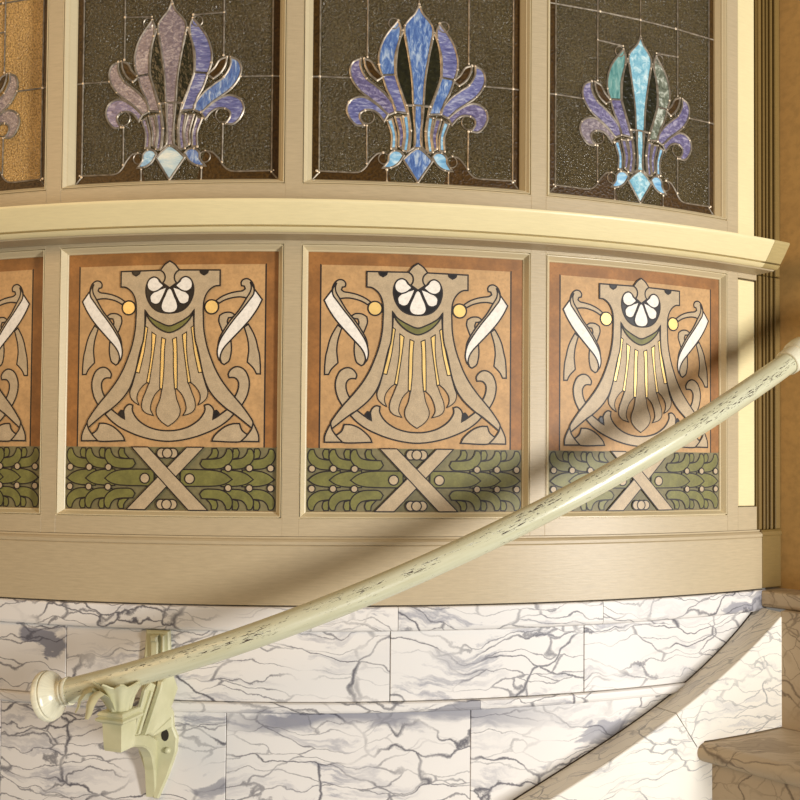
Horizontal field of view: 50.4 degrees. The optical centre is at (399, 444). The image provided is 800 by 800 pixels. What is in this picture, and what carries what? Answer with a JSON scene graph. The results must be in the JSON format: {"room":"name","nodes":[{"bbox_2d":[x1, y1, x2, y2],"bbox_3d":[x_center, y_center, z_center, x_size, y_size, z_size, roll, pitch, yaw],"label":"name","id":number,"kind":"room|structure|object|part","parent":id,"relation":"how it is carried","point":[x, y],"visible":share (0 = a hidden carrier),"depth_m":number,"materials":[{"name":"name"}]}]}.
{"room":"ornate stairwell","nodes":[
{"label":"ornate stairwell","id":0,"kind":"room"},
{"bbox_2d":[0,612,750,799],"bbox_3d":[-0.336,0.536,1.315,1.776,0.631,0.350,0,-1,8],"label":"wall","id":1,"kind":"structure","parent":0,"point":[502,753],"depth_m":1.15,"materials":[{"name":"white stone"}]},
{"bbox_2d":[75,629,178,798],"bbox_3d":[-0.344,0.359,1.067,0.081,0.223,0.155,0,-1,6],"label":"bracket","id":2,"kind":"object","parent":1,"relation":"attached to","point":[149,727],"visible":0.89,"depth_m":1.09,"materials":[{"name":"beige metal"}]},
{"bbox_3d":[-0.341,0.351,1.033,0.028,0.037,0.030,0,-1,20],"label":"post","id":3,"kind":"part","parent":2,"relation":"part of","materials":[{"name":"green metal"}]},
{"bbox_3d":[-0.337,0.406,1.084,0.015,0.125,0.110,0,-1,6],"label":"arm","id":4,"kind":"part","parent":2,"relation":"part of","materials":[{"name":"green metal"}]},
{"bbox_3d":[-0.323,0.361,1.137,0.054,0.223,0.007,0,-1,6],"label":"wall plate","id":5,"kind":"part","parent":2,"relation":"part of","materials":[{"name":"green metal"}]},
{"bbox_3d":[-0.313,0.369,1.114,0.006,0.015,0.050,0,-1,19],"label":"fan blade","id":6,"kind":"part","parent":2,"relation":"part of","materials":[{"name":"metal"}]},
{"bbox_3d":[-0.312,0.333,1.106,0.022,0.069,0.071,0,-1,6],"label":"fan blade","id":7,"kind":"part","parent":2,"relation":"part of","materials":[{"name":"green metal"}]},
{"bbox_3d":[-0.313,0.358,1.109,0.007,0.029,0.061,0,-1,19],"label":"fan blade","id":8,"kind":"part","parent":2,"relation":"part of","materials":[{"name":"green metal"}]},
{"bbox_2d":[30,337,799,721],"bbox_3d":[0.150,0.050,1.131,1.206,0.597,0.154,1,-1,-11],"label":"handrail","id":9,"kind":"object","parent":2,"relation":"attached to","point":[50,694],"visible":1,"depth_m":1.04,"materials":[{"name":"beige metal"}]},
{"bbox_2d":[0,682,685,713],"bbox_3d":[-0.347,0.353,1.302,1.767,0.014,0.325,0,-1,8],"label":"trim","id":10,"kind":"structure","parent":1,"relation":"attached to","point":[664,689],"depth_m":1.14,"materials":[{"name":"stone"}]},
{"bbox_2d":[0,589,765,631],"bbox_3d":[-0.335,0.235,1.307,1.790,0.033,0.339,0,-1,8],"label":"trim","id":11,"kind":"structure","parent":1,"relation":"attached to","point":[205,617],"depth_m":1.15,"materials":[{"name":"stone"}]},
{"bbox_2d":[0,0,756,536],"bbox_3d":[-0.334,-0.353,1.326,1.770,0.959,0.331,0,-1,8],"label":"framework","id":12,"kind":"structure","parent":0,"point":[738,517],"depth_m":1.18,"materials":[{"name":"beige paint"}]},
{"bbox_2d":[0,248,45,514],"bbox_3d":[-0.644,-0.087,1.238,0.319,0.371,0.028,0,-1,20],"label":"painted panel","id":13,"kind":"object","parent":12,"relation":"attached to","point":[22,272],"visible":1,"depth_m":1.20,"materials":[{"name":"multicoloured paint"}]},
{"bbox_2d":[0,0,49,194],"bbox_3d":[-0.639,-0.565,1.252,0.319,0.424,0.034,0,-1,20],"label":"window","id":14,"kind":"structure","parent":12,"relation":"in","point":[38,189],"depth_m":1.19,"materials":[{"name":"paint"}]},
{"bbox_2d":[0,0,47,190],"bbox_3d":[-0.638,-0.570,1.257,0.298,0.418,0.014,0,-1,20],"label":"stained glass panel","id":15,"kind":"object","parent":14,"relation":"in","point":[23,23],"visible":1,"depth_m":1.22,"materials":[{"name":"brown glass"}]},
{"bbox_3d":[-0.580,-0.520,1.232,0.026,0.030,0.001,0,-1,19],"label":"eye glass","id":16,"kind":"part","parent":15,"relation":"part of","materials":[{"name":"brown glass"}]},
{"bbox_2d":[55,243,284,518],"bbox_3d":[-0.315,-0.086,1.164,0.319,0.371,0.028,0,-1,6],"label":"painted panel","id":17,"kind":"object","parent":12,"relation":"attached to","point":[171,356],"visible":1,"depth_m":1.16,"materials":[{"name":"multicoloured paint"}]},
{"bbox_2d":[61,0,286,189],"bbox_3d":[-0.311,-0.564,1.177,0.319,0.424,0.034,0,-1,6],"label":"window","id":18,"kind":"structure","parent":12,"relation":"in","point":[70,21],"depth_m":1.18,"materials":[{"name":"paint"}]},
{"bbox_2d":[75,0,279,184],"bbox_3d":[-0.310,-0.569,1.183,0.298,0.418,0.015,0,-1,6],"label":"stained glass panel","id":19,"kind":"object","parent":18,"relation":"in","point":[167,89],"visible":1,"depth_m":1.18,"materials":[{"name":"glass"}]},
{"bbox_3d":[-0.376,-0.519,1.185,0.025,0.030,0.001,0,-1,6],"label":"eye glass","id":20,"kind":"part","parent":19,"relation":"part of","materials":[{"name":"brown glass"}]},
{"bbox_3d":[-0.336,-0.524,1.179,0.024,0.104,0.001,0,-1,7],"label":"dark glass","id":21,"kind":"part","parent":19,"relation":"part of","materials":[{"name":"black glass"}]},
{"bbox_3d":[-0.327,-0.440,1.176,0.011,0.063,0.001,0,-1,5],"label":"dark glass","id":22,"kind":"part","parent":19,"relation":"part of","materials":[{"name":"black glass"}]},
{"bbox_3d":[-0.307,-0.440,1.174,0.012,0.063,0.001,0,-1,10],"label":"dark glass","id":23,"kind":"part","parent":19,"relation":"part of","materials":[{"name":"black glass"}]},
{"bbox_3d":[-0.297,-0.524,1.175,0.026,0.104,0.001,0,-1,6],"label":"dark glass","id":24,"kind":"part","parent":19,"relation":"part of","materials":[{"name":"black glass"}]},
{"bbox_3d":[-0.252,-0.519,1.171,0.028,0.030,0.001,0,-1,6],"label":"eye glass","id":25,"kind":"part","parent":19,"relation":"part of","materials":[{"name":"brown glass"}]},
{"bbox_2d":[0,530,761,605],"bbox_3d":[-0.337,0.171,1.308,1.782,0.091,0.331,0,-1,8],"label":"baseboard","id":26,"kind":"structure","parent":12,"relation":"attached to","point":[131,568],"depth_m":1.16,"materials":[{"name":"beige paint"}]},
{"bbox_2d":[0,232,773,274],"bbox_3d":[-0.339,-0.274,1.301,1.809,0.002,0.352,0,-1,8],"label":"trim","id":27,"kind":"structure","parent":12,"relation":"attached to","point":[65,240],"depth_m":1.15,"materials":[{"name":"beige paint"}]},
{"bbox_2d":[0,198,774,267],"bbox_3d":[-0.355,-0.294,1.287,1.814,0.038,0.368,0,-1,8],"label":"ledge","id":28,"kind":"object","parent":12,"relation":"attached to","point":[199,214],"visible":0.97,"depth_m":1.12,"materials":[{"name":"beige paint"}]},
{"bbox_2d":[298,243,530,518],"bbox_3d":[0.023,-0.084,1.167,0.319,0.371,0.028,1,-1,-7],"label":"painted panel","id":29,"kind":"object","parent":12,"relation":"attached to","point":[415,361],"visible":1,"depth_m":1.16,"materials":[{"name":"paint"}]},
{"bbox_2d":[302,0,531,194],"bbox_3d":[0.026,-0.561,1.181,0.319,0.424,0.034,1,-1,-7],"label":"window","id":30,"kind":"structure","parent":12,"relation":"in","point":[525,82],"depth_m":1.17,"materials":[{"name":"paint"}]},
{"bbox_2d":[312,0,519,189],"bbox_3d":[0.026,-0.566,1.186,0.298,0.418,0.015,1,-1,-7],"label":"stained glass panel","id":31,"kind":"object","parent":30,"relation":"in","point":[414,91],"visible":1,"depth_m":1.18,"materials":[{"name":"glass"}]},
{"bbox_3d":[-0.036,-0.517,1.173,0.026,0.030,0.001,1,-1,-7],"label":"eye glass","id":32,"kind":"part","parent":31,"relation":"part of","materials":[{"name":"brown glass"}]},
{"bbox_3d":[0.007,-0.521,1.178,0.025,0.104,0.001,1,-1,-7],"label":"dark glass","id":33,"kind":"part","parent":31,"relation":"part of","materials":[{"name":"black glass"}]},
{"bbox_3d":[0.016,-0.438,1.177,0.012,0.063,0.001,1,-1,-7],"label":"dark glass","id":34,"kind":"part","parent":31,"relation":"part of","materials":[{"name":"black glass"}]},
{"bbox_3d":[0.035,-0.438,1.179,0.012,0.063,0.001,1,-1,-7],"label":"dark glass","id":35,"kind":"part","parent":31,"relation":"part of","materials":[{"name":"black glass"}]},
{"bbox_3d":[0.045,-0.521,1.183,0.025,0.104,0.001,1,-1,-8],"label":"dark glass","id":36,"kind":"part","parent":31,"relation":"part of","materials":[{"name":"black glass"}]},
{"bbox_3d":[0.088,-0.516,1.189,0.026,0.030,0.001,1,-1,-7],"label":"eye glass","id":37,"kind":"part","parent":31,"relation":"part of","materials":[{"name":"brown glass"}]},
{"bbox_2d":[545,254,727,518],"bbox_3d":[0.351,-0.079,1.249,0.319,0.371,0.028,1,-1,-21],"label":"painted panel","id":38,"kind":"object","parent":12,"relation":"attached to","point":[633,350],"visible":0.9,"depth_m":1.24,"materials":[{"name":"multicoloured paint"}]},
{"bbox_2d":[546,0,726,220],"bbox_3d":[0.353,-0.557,1.263,0.319,0.424,0.034,1,-1,-21],"label":"window","id":39,"kind":"structure","parent":12,"relation":"in","point":[719,6],"depth_m":1.31,"materials":[{"name":"paint"}]},
{"bbox_2d":[550,0,713,214],"bbox_3d":[0.351,-0.562,1.267,0.298,0.418,0.014,1,-1,-21],"label":"stained glass panel","id":40,"kind":"object","parent":39,"relation":"in","point":[631,81],"visible":1,"depth_m":1.26,"materials":[{"name":"brown glass"}]},
{"bbox_3d":[0.296,-0.513,1.241,0.027,0.030,0.001,1,-1,-21],"label":"eye glass","id":41,"kind":"part","parent":40,"relation":"part of","materials":[{"name":"brown glass"}]},
{"bbox_3d":[0.338,-0.517,1.256,0.025,0.104,0.001,1,-1,-21],"label":"dark glass","id":42,"kind":"part","parent":40,"relation":"part of","materials":[{"name":"black glass"}]},
{"bbox_3d":[0.347,-0.433,1.258,0.012,0.063,0.001,1,-1,-24],"label":"dark glass","id":43,"kind":"part","parent":40,"relation":"part of","materials":[{"name":"black glass"}]},
{"bbox_3d":[0.365,-0.433,1.265,0.011,0.063,0.001,1,-1,-21],"label":"dark glass","id":44,"kind":"part","parent":40,"relation":"part of","materials":[{"name":"black glass"}]},
{"bbox_3d":[0.375,-0.516,1.270,0.024,0.104,0.001,1,-1,-20],"label":"dark glass","id":45,"kind":"part","parent":40,"relation":"part of","materials":[{"name":"black glass"}]},
{"bbox_3d":[0.413,-0.511,1.286,0.026,0.030,0.001,1,-1,-21],"label":"eye glass","id":46,"kind":"part","parent":40,"relation":"part of","materials":[{"name":"brown glass"}]},
{"bbox_2d":[737,0,753,505],"bbox_3d":[0.537,-0.365,1.337,0.039,0.922,0.019,1,-1,-29],"label":"trim","id":47,"kind":"structure","parent":12,"relation":"attached to","point":[745,8],"depth_m":1.33,"materials":[{"name":"beige paint"}]},
{"bbox_2d":[761,240,789,270],"bbox_3d":[0.555,-0.286,1.315,0.034,0.038,0.083,1,-1,-29],"label":"trim","id":48,"kind":"structure","parent":12,"relation":"attached to","point":[779,249],"depth_m":1.29,"materials":[{"name":"beige paint"}]},
{"bbox_2d":[513,587,799,799],"bbox_3d":[1.161,0.544,1.260,2.740,0.628,1.582,0,-1,24],"label":"staircase","id":49,"kind":"structure","parent":0,"point":[717,737],"depth_m":1.20,"materials":[{"name":"white stone"}]},
{"bbox_2d":[776,0,799,589],"bbox_3d":[0.716,-0.343,1.342,0.290,1.143,0.120,-1,-2,44],"label":"wall","id":50,"kind":"structure","parent":0,"point":[789,10],"depth_m":1.35,"materials":[{"name":"paint"}]},
{"bbox_2d":[752,0,781,587],"bbox_3d":[0.575,-0.300,1.365,0.053,1.050,0.047,1,-1,-31],"label":"trim","id":51,"kind":"structure","parent":50,"relation":"attached to","point":[766,12],"depth_m":1.35,"materials":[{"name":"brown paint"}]}
]}

